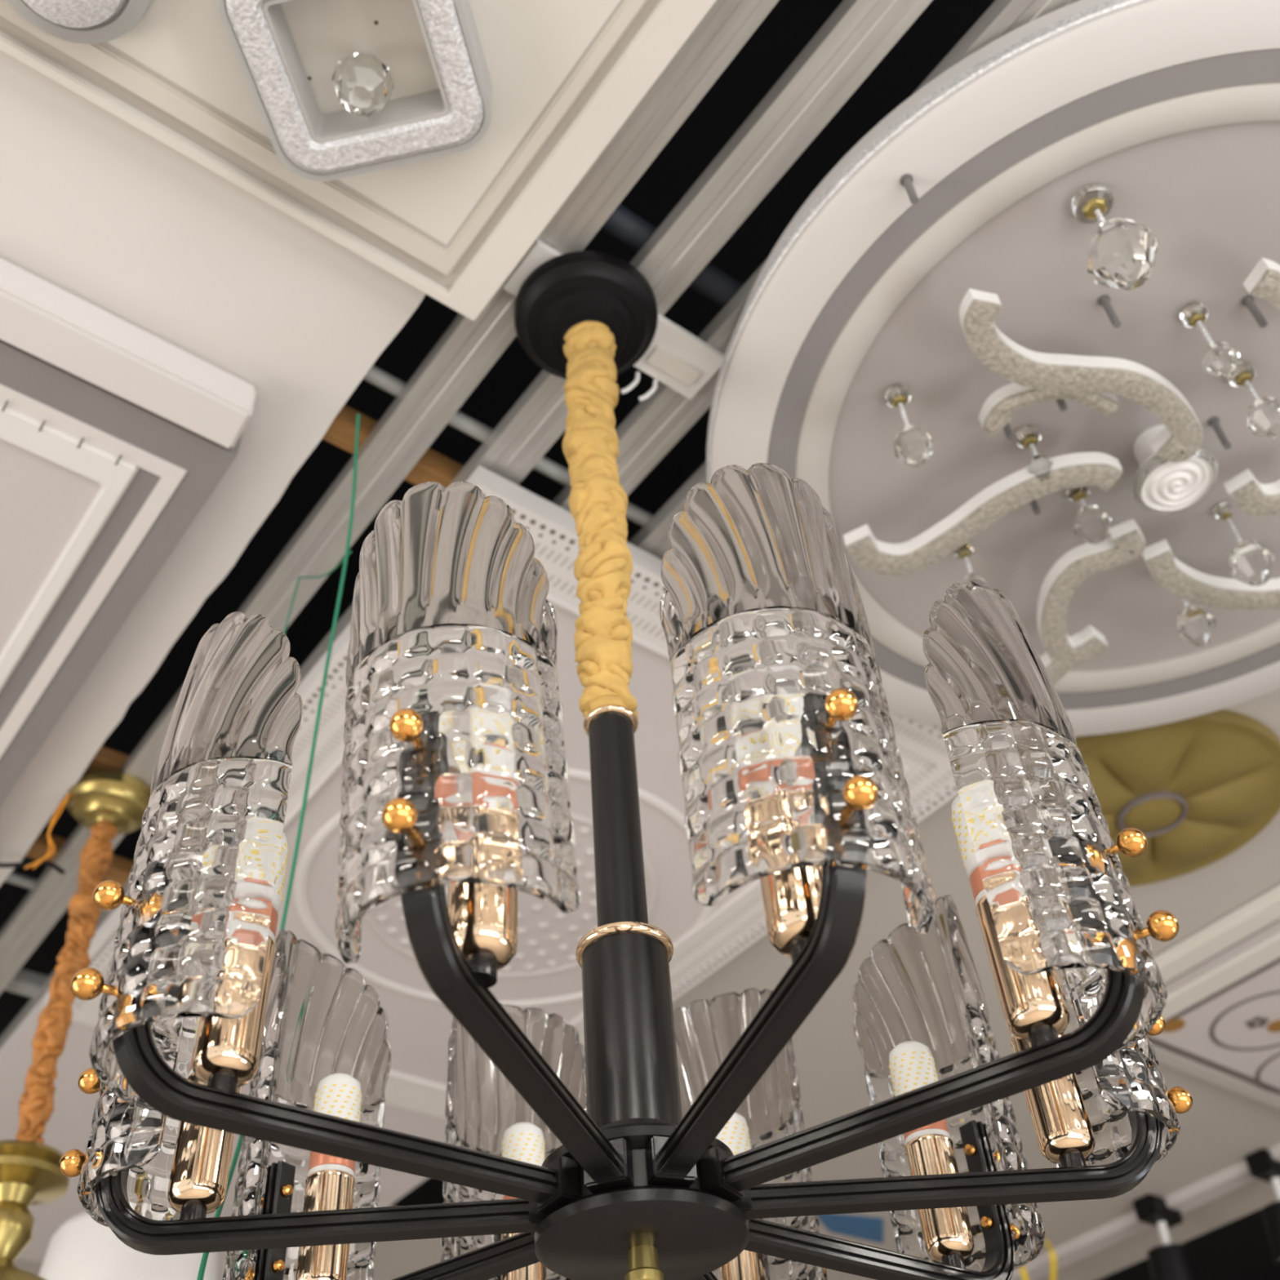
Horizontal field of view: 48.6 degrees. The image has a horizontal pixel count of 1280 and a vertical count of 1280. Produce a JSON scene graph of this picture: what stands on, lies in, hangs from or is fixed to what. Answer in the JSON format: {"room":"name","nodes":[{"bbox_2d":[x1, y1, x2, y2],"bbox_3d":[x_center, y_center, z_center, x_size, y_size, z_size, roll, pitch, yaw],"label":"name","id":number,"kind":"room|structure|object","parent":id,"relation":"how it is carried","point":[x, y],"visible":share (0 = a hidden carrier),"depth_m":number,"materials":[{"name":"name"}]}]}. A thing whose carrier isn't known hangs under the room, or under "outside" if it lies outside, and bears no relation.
{"room":"store","nodes":[
{"label":"store","id":0,"kind":"room"},
{"bbox_2d":[0,860,65,874],"bbox_3d":[-1.056,0.374,2.377,0.174,0.008,0.029,9,-46,-14],"label":"cable","id":1,"kind":"object","parent":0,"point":[58,868],"visible":0.91,"depth_m":2.38,"materials":[{"name":"black metal"}]},
{"bbox_2d":[0,50,426,885],"bbox_3d":[-1.710,0.235,2.228,1.332,0.012,3.131,26,-52,-28],"label":"ceiling panel","id":2,"kind":"object","parent":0,"point":[94,206],"visible":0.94,"depth_m":1.67,"materials":[{"name":"white paint"}]},
{"bbox_2d":[0,257,256,806],"bbox_3d":[-1.799,0.238,2.171,1.340,0.060,2.683,26,-52,-28],"label":"coffer","id":3,"kind":"object","parent":2,"relation":"attached to","point":[115,437],"visible":1,"depth_m":1.78,"materials":[{"name":"white paint"}]},
{"bbox_2d":[196,413,359,1279],"bbox_3d":[-0.357,0.179,1.464,0.045,1.102,0.275,7,-45,-12],"label":"twine","id":4,"kind":"object","parent":2,"relation":"hanging from","point":[205,1255],"visible":0.74,"depth_m":1.63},
{"bbox_2d":[0,0,778,994],"bbox_3d":[-0.729,0.139,2.244,0.065,0.030,5.200,26,-52,-28],"label":"ceiling beam","id":5,"kind":"structure","parent":0,"point":[468,348],"depth_m":1.81,"materials":[{"name":"metal"}]},
{"bbox_2d":[0,771,151,1279],"bbox_3d":[-0.852,0.557,2.061,0.180,0.807,0.204,26,-52,-28],"label":"brass lamp","id":6,"kind":"object","parent":5,"relation":"hanging from","point":[109,804],"visible":0.96,"depth_m":2.03,"materials":[{"name":"orange fabric"}]},
{"bbox_2d":[24,831,133,885],"bbox_3d":[-0.773,0.496,2.649,0.820,0.030,0.048,26,-52,-28],"label":"batten","id":7,"kind":"object","parent":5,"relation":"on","point":[119,869],"visible":0.02,"depth_m":2.49,"materials":[{"name":"brown wood"}]},
{"bbox_2d":[83,746,129,773],"bbox_3d":[-0.610,0.337,2.500,0.820,0.030,0.052,26,-52,-28],"label":"batten","id":8,"kind":"object","parent":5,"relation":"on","point":[105,759],"visible":0.02,"depth_m":2.33,"materials":[{"name":"brown wood"}]},
{"bbox_2d":[283,577,299,633],"bbox_3d":[-0.496,0.004,1.968,0.011,0.172,0.098,12,-47,-17],"label":"twine","id":9,"kind":"object","parent":5,"relation":"hanging from","point":[298,580],"visible":0.42,"depth_m":1.98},
{"bbox_2d":[298,551,351,578],"bbox_3d":[-0.413,-0.096,1.880,0.017,0.162,0.220,21,-50,-24],"label":"twine","id":10,"kind":"object","parent":5,"relation":"hanging from","point":[350,552],"visible":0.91,"depth_m":1.90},
{"bbox_2d":[0,0,716,320],"bbox_3d":[-0.331,-1.184,0.865,1.585,0.048,1.667,26,-52,-28],"label":"panel","id":11,"kind":"object","parent":5,"relation":"attached to","point":[566,76],"visible":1,"depth_m":1.48,"materials":[{"name":"beige paint"}]},
{"bbox_2d":[6,0,153,44],"bbox_3d":[-0.540,-0.640,1.341,0.156,0.060,0.156,26,-52,-28],"label":"lamp","id":12,"kind":"object","parent":11,"relation":"attached to","point":[77,21],"visible":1,"depth_m":1.36,"materials":[{"name":"white plastic"}]},
{"bbox_2d":[217,0,491,181],"bbox_3d":[-0.279,-0.584,1.410,0.228,0.077,0.228,-10,-44,6],"label":"lamp","id":13,"kind":"object","parent":11,"relation":"attached to","point":[375,132],"visible":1,"depth_m":1.43,"materials":[{"name":"white plastic"}]},
{"bbox_2d":[502,239,724,401],"bbox_3d":[-0.035,-0.370,1.732,0.286,0.040,0.101,26,-52,-28],"label":"mounting plate","id":14,"kind":"object","parent":5,"relation":"attached to","point":[676,357],"visible":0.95,"depth_m":1.76,"materials":[{"name":"white plastic"}]},
{"bbox_2d":[58,250,1192,1279],"bbox_3d":[-0.031,0.014,1.313,0.795,1.138,0.756,-29,-49,23],"label":"chandelier","id":15,"kind":"object","parent":14,"relation":"hanging from","point":[671,1144],"visible":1,"depth_m":0.90,"materials":[{"name":"clear glass"}]},
{"bbox_2d":[268,929,275,942],"bbox_3d":[-0.250,0.192,0.896,0.037,0.011,0.037,26,-52,-28],"label":"socket","id":16,"kind":"object","parent":15,"relation":"attached to","point":[272,932],"depth_m":0.89,"materials":[{"name":"plastic"}]},
{"bbox_2d":[307,1164,354,1177],"bbox_3d":[-0.250,0.436,1.146,0.037,0.011,0.037,26,-52,-28],"label":"socket","id":17,"kind":"object","parent":15,"relation":"attached to","point":[314,1170],"depth_m":1.13,"materials":[{"name":"plastic"}]},
{"bbox_2d":[528,1200,550,1238],"bbox_3d":[-0.066,0.384,0.953,0.016,0.027,0.029,-3,-44,-2],"label":"socket","id":18,"kind":"object","parent":15,"relation":"attached to","point":[537,1215],"depth_m":0.94,"materials":[{"name":"black metal"}]},
{"bbox_2d":[537,1155,579,1213],"bbox_3d":[-0.054,0.356,0.926,0.017,0.027,0.029,26,-52,-28],"label":"socket","id":19,"kind":"object","parent":15,"relation":"attached to","point":[558,1192],"depth_m":0.91,"materials":[{"name":"black metal"}]},
{"bbox_2d":[583,1137,634,1193],"bbox_3d":[-0.020,0.338,0.910,0.029,0.027,0.016,-15,-45,10],"label":"socket","id":20,"kind":"object","parent":15,"relation":"attached to","point":[613,1172],"depth_m":0.90,"materials":[{"name":"black metal"}]},
{"bbox_2d":[644,1136,697,1187],"bbox_3d":[0.020,0.336,0.911,0.029,0.027,0.016,10,-46,-15],"label":"socket","id":21,"kind":"object","parent":15,"relation":"attached to","point":[662,1170],"depth_m":0.90,"materials":[{"name":"black metal"}]},
{"bbox_2d":[698,1146,744,1202],"bbox_3d":[0.053,0.351,0.930,0.016,0.027,0.029,-29,-49,23],"label":"socket","id":22,"kind":"object","parent":15,"relation":"attached to","point":[721,1176],"depth_m":0.92,"materials":[{"name":"black metal"}]},
{"bbox_2d":[731,1187,752,1223],"bbox_3d":[0.066,0.378,0.959,0.016,0.027,0.029,-2,-44,-3],"label":"socket","id":23,"kind":"object","parent":15,"relation":"attached to","point":[744,1203],"depth_m":0.94,"materials":[{"name":"black metal"}]},
{"bbox_2d":[905,1128,950,1145],"bbox_3d":[0.237,0.415,1.166,0.037,0.011,0.037,26,-52,-28],"label":"socket","id":24,"kind":"object","parent":15,"relation":"attached to","point":[917,1136],"depth_m":1.15,"materials":[{"name":"plastic"}]},
{"bbox_2d":[975,888,986,906],"bbox_3d":[0.236,0.170,0.915,0.037,0.011,0.037,26,-52,-28],"label":"socket","id":25,"kind":"object","parent":15,"relation":"attached to","point":[980,895],"depth_m":0.91,"materials":[{"name":"plastic"}]},
{"bbox_2d":[600,203,743,307],"bbox_3d":[0.155,-0.414,1.803,0.820,0.038,0.038,26,-52,-28],"label":"conduit pipe","id":26,"kind":"object","parent":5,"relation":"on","point":[628,228],"visible":0.02,"depth_m":1.71,"materials":[{"name":"black metal"}]},
{"bbox_2d":[0,0,1279,1279],"bbox_3d":[0.420,-0.236,3.444,11.500,0.100,10.500,26,-52,-28],"label":"ceiling","id":27,"kind":"structure","parent":0,"point":[1238,1249],"depth_m":3.00,"materials":[{"name":"black"}]},
{"bbox_2d":[13,688,1279,1279],"bbox_3d":[0.515,0.699,2.914,2.840,0.015,5.900,26,-52,-28],"label":"ceiling","id":28,"kind":"structure","parent":0,"point":[1222,1126],"depth_m":3.08,"materials":[{"name":"beige paint"}]},
{"bbox_2d":[0,995,447,1279],"bbox_3d":[-1.088,1.233,3.272,1.020,0.035,1.165,26,-52,-28],"label":"ceiling panel","id":29,"kind":"object","parent":28,"relation":"attached to","point":[68,1127],"visible":0.22,"depth_m":3.05,"materials":[{"name":"white paint"}]},
{"bbox_2d":[0,0,932,1048],"bbox_3d":[-0.713,0.277,2.387,0.065,0.030,5.500,26,-52,-28],"label":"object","id":30,"kind":"structure","parent":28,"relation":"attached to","point":[859,34],"depth_m":1.62,"materials":[{"name":"metal"}]},
{"bbox_2d":[3,968,48,997],"bbox_3d":[-1.041,0.758,2.894,0.820,0.030,0.048,26,-52,-28],"label":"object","id":31,"kind":"structure","parent":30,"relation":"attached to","point":[25,982],"depth_m":2.78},
{"bbox_2d":[4,871,102,911],"bbox_3d":[-0.966,0.502,2.631,0.500,0.020,0.020,26,-52,-28],"label":"conduit pipe","id":32,"kind":"object","parent":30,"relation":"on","point":[15,878],"visible":0.02,"depth_m":2.54,"materials":[{"name":"grey metal"}]},
{"bbox_2d":[40,465,958,1119],"bbox_3d":[-0.270,0.436,2.521,1.020,0.044,1.558,26,-52,-28],"label":"ceiling medallion","id":33,"kind":"object","parent":28,"relation":"attached to","point":[544,973],"visible":0.27,"depth_m":2.45,"materials":[{"name":"white paint"}]},
{"bbox_3d":[-0.819,0.769,2.448,0.006,0.485,0.006,26,-52,-28],"label":"cord","id":34,"kind":"object","parent":33,"relation":"hanging from","visible":0},
{"bbox_2d":[38,1211,217,1279],"bbox_3d":[-0.797,1.031,2.192,0.300,0.232,0.300,26,-52,-28],"label":"lampshade","id":35,"kind":"object","parent":34,"relation":"hanging from","point":[82,1248],"visible":0.53,"depth_m":2.13,"materials":[{"name":"glass"}]},
{"bbox_2d":[818,1213,883,1243],"bbox_3d":[0.575,1.564,3.791,0.315,0.002,0.133,26,-52,-28],"label":"strip","id":36,"kind":"object","parent":28,"relation":"attached to","point":[870,1228],"visible":0.86,"depth_m":3.79,"materials":[{"name":"blue"}]},
{"bbox_2d":[706,0,1279,736],"bbox_3d":[0.664,-0.281,1.837,1.164,0.094,1.164,26,-52,-28],"label":"round medallion","id":37,"kind":"object","parent":28,"relation":"attached to","point":[1172,107],"visible":0.72,"depth_m":1.66,"materials":[{"name":"paint"}]},
{"bbox_2d":[884,384,933,466],"bbox_3d":[0.317,-0.253,1.681,0.048,0.137,0.048,26,-52,-28],"label":"crystal pendant","id":38,"kind":"object","parent":37,"relation":"hanging from","point":[913,446],"visible":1,"depth_m":1.64,"materials":[{"name":"white"}]},
{"bbox_2d":[884,384,911,408],"bbox_3d":[0.314,-0.295,1.722,0.030,0.020,0.030,26,-52,-28],"label":"cup","id":39,"kind":"object","parent":38,"relation":"on","point":[897,396],"depth_m":1.71,"materials":[{"name":"clear glass"}]},
{"bbox_2d":[953,541,986,586],"bbox_3d":[0.438,-0.092,1.883,0.032,0.100,0.032,26,-52,-28],"label":"crystal pendant","id":40,"kind":"object","parent":37,"relation":"hanging from","point":[964,552],"visible":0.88,"depth_m":1.90,"materials":[{"name":"white"}]},
{"bbox_2d":[953,541,973,559],"bbox_3d":[0.436,-0.120,1.911,0.025,0.020,0.025,26,-52,-28],"label":"cup","id":41,"kind":"object","parent":40,"relation":"on","point":[965,551],"depth_m":1.90,"materials":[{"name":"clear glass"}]},
{"bbox_2d":[843,452,1122,575],"bbox_3d":[0.423,-0.186,1.793,0.344,0.091,0.131,-14,-45,10],"label":"lamp","id":42,"kind":"object","parent":37,"relation":"attached to","point":[1019,488],"depth_m":1.77,"materials":[{"name":"white plastic"}]},
{"bbox_2d":[1015,425,1053,480],"bbox_3d":[0.490,-0.228,1.754,0.032,0.092,0.032,26,-52,-28],"label":"crystal pendant","id":43,"kind":"object","parent":37,"relation":"hanging from","point":[1028,437],"visible":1,"depth_m":1.76,"materials":[{"name":"white"}]},
{"bbox_2d":[1015,425,1040,448],"bbox_3d":[0.488,-0.253,1.779,0.030,0.020,0.030,26,-52,-28],"label":"cup","id":44,"kind":"object","parent":43,"relation":"on","point":[1028,437],"depth_m":1.77,"materials":[{"name":"clear glass"}]},
{"bbox_2d":[1066,485,1111,544],"bbox_3d":[0.575,-0.162,1.820,0.048,0.105,0.048,26,-52,-28],"label":"crystal pendant","id":45,"kind":"object","parent":37,"relation":"hanging from","point":[1092,524],"visible":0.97,"depth_m":1.79,"materials":[{"name":"white"}]},
{"bbox_2d":[1066,485,1088,502],"bbox_3d":[0.572,-0.192,1.849,0.027,0.020,0.027,26,-52,-28],"label":"cup","id":46,"kind":"object","parent":45,"relation":"on","point":[1077,494],"depth_m":1.84,"materials":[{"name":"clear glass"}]},
{"bbox_2d":[959,288,1219,515],"bbox_3d":[0.529,-0.305,1.679,0.275,0.091,0.413,-14,-45,10],"label":"lamp","id":47,"kind":"object","parent":37,"relation":"attached to","point":[1178,471],"depth_m":1.66,"materials":[{"name":"white plastic"}]},
{"bbox_2d":[1071,183,1159,290],"bbox_3d":[0.500,-0.425,1.501,0.075,0.164,0.075,26,-52,-28],"label":"crystal pendant","id":48,"kind":"object","parent":37,"relation":"hanging from","point":[1122,253],"visible":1,"depth_m":1.46,"materials":[{"name":"clear glass"}]},
{"bbox_2d":[1071,183,1113,223],"bbox_3d":[0.496,-0.476,1.552,0.043,0.020,0.043,26,-52,-28],"label":"cup","id":49,"kind":"object","parent":48,"relation":"attached to","point":[1093,199],"depth_m":1.54,"materials":[{"name":"clear glass"}]},
{"bbox_2d":[1036,518,1279,684],"bbox_3d":[0.680,-0.098,1.905,0.319,0.091,0.282,-14,-45,10],"label":"lamp","id":50,"kind":"object","parent":37,"relation":"attached to","point":[1126,544],"depth_m":1.88,"materials":[{"name":"white plastic"}]},
{"bbox_2d":[1177,596,1217,646],"bbox_3d":[0.731,-0.053,1.902,0.051,0.164,0.051,26,-52,-28],"label":"crystal pendant","id":51,"kind":"object","parent":37,"relation":"hanging from","point":[1196,626],"visible":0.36,"depth_m":1.85,"materials":[{"name":"white"}]},
{"bbox_2d":[1180,302,1239,377],"bbox_3d":[0.654,-0.342,1.626,0.040,0.126,0.040,26,-52,-28],"label":"crystal pendant","id":52,"kind":"object","parent":37,"relation":"hanging from","point":[1221,359],"visible":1,"depth_m":1.59,"materials":[{"name":"white"}]},
{"bbox_2d":[1180,302,1208,327],"bbox_3d":[0.651,-0.380,1.663,0.030,0.020,0.030,26,-52,-28],"label":"cup","id":53,"kind":"object","parent":52,"relation":"attached to","point":[1193,314],"depth_m":1.65,"materials":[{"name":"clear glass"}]},
{"bbox_2d":[1213,502,1275,586],"bbox_3d":[0.783,-0.125,1.845,0.056,0.147,0.056,26,-52,-28],"label":"crystal pendant","id":54,"kind":"object","parent":37,"relation":"hanging from","point":[1251,563],"visible":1,"depth_m":1.80,"materials":[{"name":"white"}]},
{"bbox_2d":[1213,502,1233,520],"bbox_3d":[0.779,-0.170,1.889,0.023,0.020,0.023,26,-52,-28],"label":"cup","id":55,"kind":"object","parent":54,"relation":"on","point":[1223,511],"depth_m":1.88,"materials":[{"name":"clear glass"}]},
{"bbox_2d":[1223,469,1279,516],"bbox_3d":[0.759,-0.212,1.795,0.068,0.091,0.091,-14,-45,10],"label":"lamp","id":56,"kind":"object","parent":37,"relation":"attached to","point":[1255,498],"depth_m":1.77,"materials":[{"name":"white plastic"}]},
{"bbox_2d":[1226,360,1279,439],"bbox_3d":[0.738,-0.284,1.691,0.048,0.129,0.048,26,-52,-28],"label":"crystal pendant","id":57,"kind":"object","parent":37,"relation":"hanging from","point":[1264,415],"visible":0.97,"depth_m":1.66,"materials":[{"name":"white"}]},
{"bbox_2d":[1226,360,1256,386],"bbox_3d":[0.735,-0.323,1.729,0.032,0.020,0.032,26,-52,-28],"label":"cup","id":58,"kind":"object","parent":57,"relation":"on","point":[1245,373],"depth_m":1.72,"materials":[{"name":"clear glass"}]},
{"bbox_2d":[1240,257,1279,328],"bbox_3d":[0.677,-0.411,1.584,0.041,0.091,0.093,-14,-45,10],"label":"lamp","id":59,"kind":"object","parent":37,"relation":"attached to","point":[1263,282],"depth_m":1.55,"materials":[{"name":"white plastic"}]},
{"bbox_2d":[1019,1265,1028,1279],"bbox_3d":[1.065,1.758,3.942,0.024,0.111,0.072,-17,-45,12],"label":"ribbon","id":60,"kind":"object","parent":28,"relation":"hanging from","point":[1023,1271],"visible":0.37,"depth_m":3.92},
{"bbox_2d":[1044,1237,1056,1279],"bbox_3d":[1.137,1.736,3.925,0.020,0.111,0.140,-6,-44,1],"label":"ribbon","id":61,"kind":"object","parent":28,"relation":"hanging from","point":[1052,1255],"visible":0.99,"depth_m":3.90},
{"bbox_2d":[1010,1144,1279,1279],"bbox_3d":[1.683,1.269,3.581,0.080,0.040,5.900,26,-52,-28],"label":"ceiling beam","id":62,"kind":"structure","parent":28,"relation":"attached to","point":[1234,1177],"depth_m":3.87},
{"bbox_2d":[1132,1193,1199,1279],"bbox_3d":[1.385,1.616,3.736,0.145,0.254,0.132,26,-52,-28],"label":"track spotlight","id":63,"kind":"object","parent":28,"relation":"attached to","point":[1167,1260],"visible":0.96,"depth_m":3.70,"materials":[{"name":"black metal"}]},
{"bbox_2d":[1075,709,1279,886],"bbox_3d":[0.897,0.296,2.492,0.486,0.044,0.486,26,-52,-28],"label":"rosette","id":64,"kind":"object","parent":28,"relation":"attached to","point":[1199,788],"visible":0.77,"depth_m":2.44,"materials":[{"name":"gold metal"}]},
{"bbox_2d":[1147,956,1279,1109],"bbox_3d":[2.078,0.353,2.663,0.800,0.028,2.350,26,-52,-28],"label":"patterned panel","id":65,"kind":"object","parent":28,"relation":"attached to","point":[1229,1038],"visible":0.91,"depth_m":3.12,"materials":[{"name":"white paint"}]},
{"bbox_2d":[1244,1016,1269,1028],"bbox_3d":[1.341,0.831,3.078,0.048,0.002,0.050,26,-52,-28],"label":"flower","id":66,"kind":"object","parent":65,"relation":"on","point":[1251,1022],"depth_m":3.08,"materials":[{"name":"grey paint"}]},
{"bbox_2d":[1153,884,1279,1019],"bbox_3d":[1.670,0.161,2.432,0.195,0.028,2.360,26,-52,-28],"label":"trim","id":67,"kind":"structure","parent":28,"relation":"attached to","point":[1246,940],"depth_m":2.86,"materials":[{"name":"beige paint"}]},
{"bbox_2d":[1244,1147,1279,1263],"bbox_3d":[1.615,1.436,3.572,0.145,0.254,0.132,26,-52,-28],"label":"track spotlight","id":68,"kind":"object","parent":28,"relation":"attached to","point":[1260,1163],"visible":0.99,"depth_m":3.58,"materials":[{"name":"black metal"}]},
{"bbox_2d":[628,461,706,559],"bbox_3d":[0.273,-0.374,1.805,0.065,0.030,1.520,26,-52,-28],"label":"ceiling beam","id":69,"kind":"structure","parent":0,"point":[652,538],"depth_m":1.99,"materials":[{"name":"metal"}]},
{"bbox_2d":[551,0,1079,512],"bbox_3d":[0.375,-0.630,1.552,0.065,0.030,2.220,26,-52,-28],"label":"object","id":70,"kind":"structure","parent":0,"point":[658,422],"depth_m":1.83,"materials":[{"name":"metal"}]},
{"bbox_2d":[322,404,463,487],"bbox_3d":[-0.116,-0.150,2.051,0.820,0.040,0.042,26,-52,-28],"label":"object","id":71,"kind":"structure","parent":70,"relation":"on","point":[432,466],"depth_m":1.90,"materials":[{"name":"brown wood"}]},
{"bbox_2d":[363,364,653,526],"bbox_3d":[-0.056,-0.203,1.990,0.820,0.022,0.022,26,-52,-28],"label":"conduit pipe","id":72,"kind":"object","parent":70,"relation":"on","point":[376,376],"visible":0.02,"depth_m":1.89,"materials":[{"name":"grey metal"}]},
{"bbox_2d":[1035,1178,1277,1279],"bbox_3d":[1.806,1.319,3.661,0.230,0.015,5.900,26,-52,-28],"label":"ceiling beam","id":73,"kind":"structure","parent":0,"point":[1252,1197],"depth_m":3.97,"materials":[{"name":"beige paint"}]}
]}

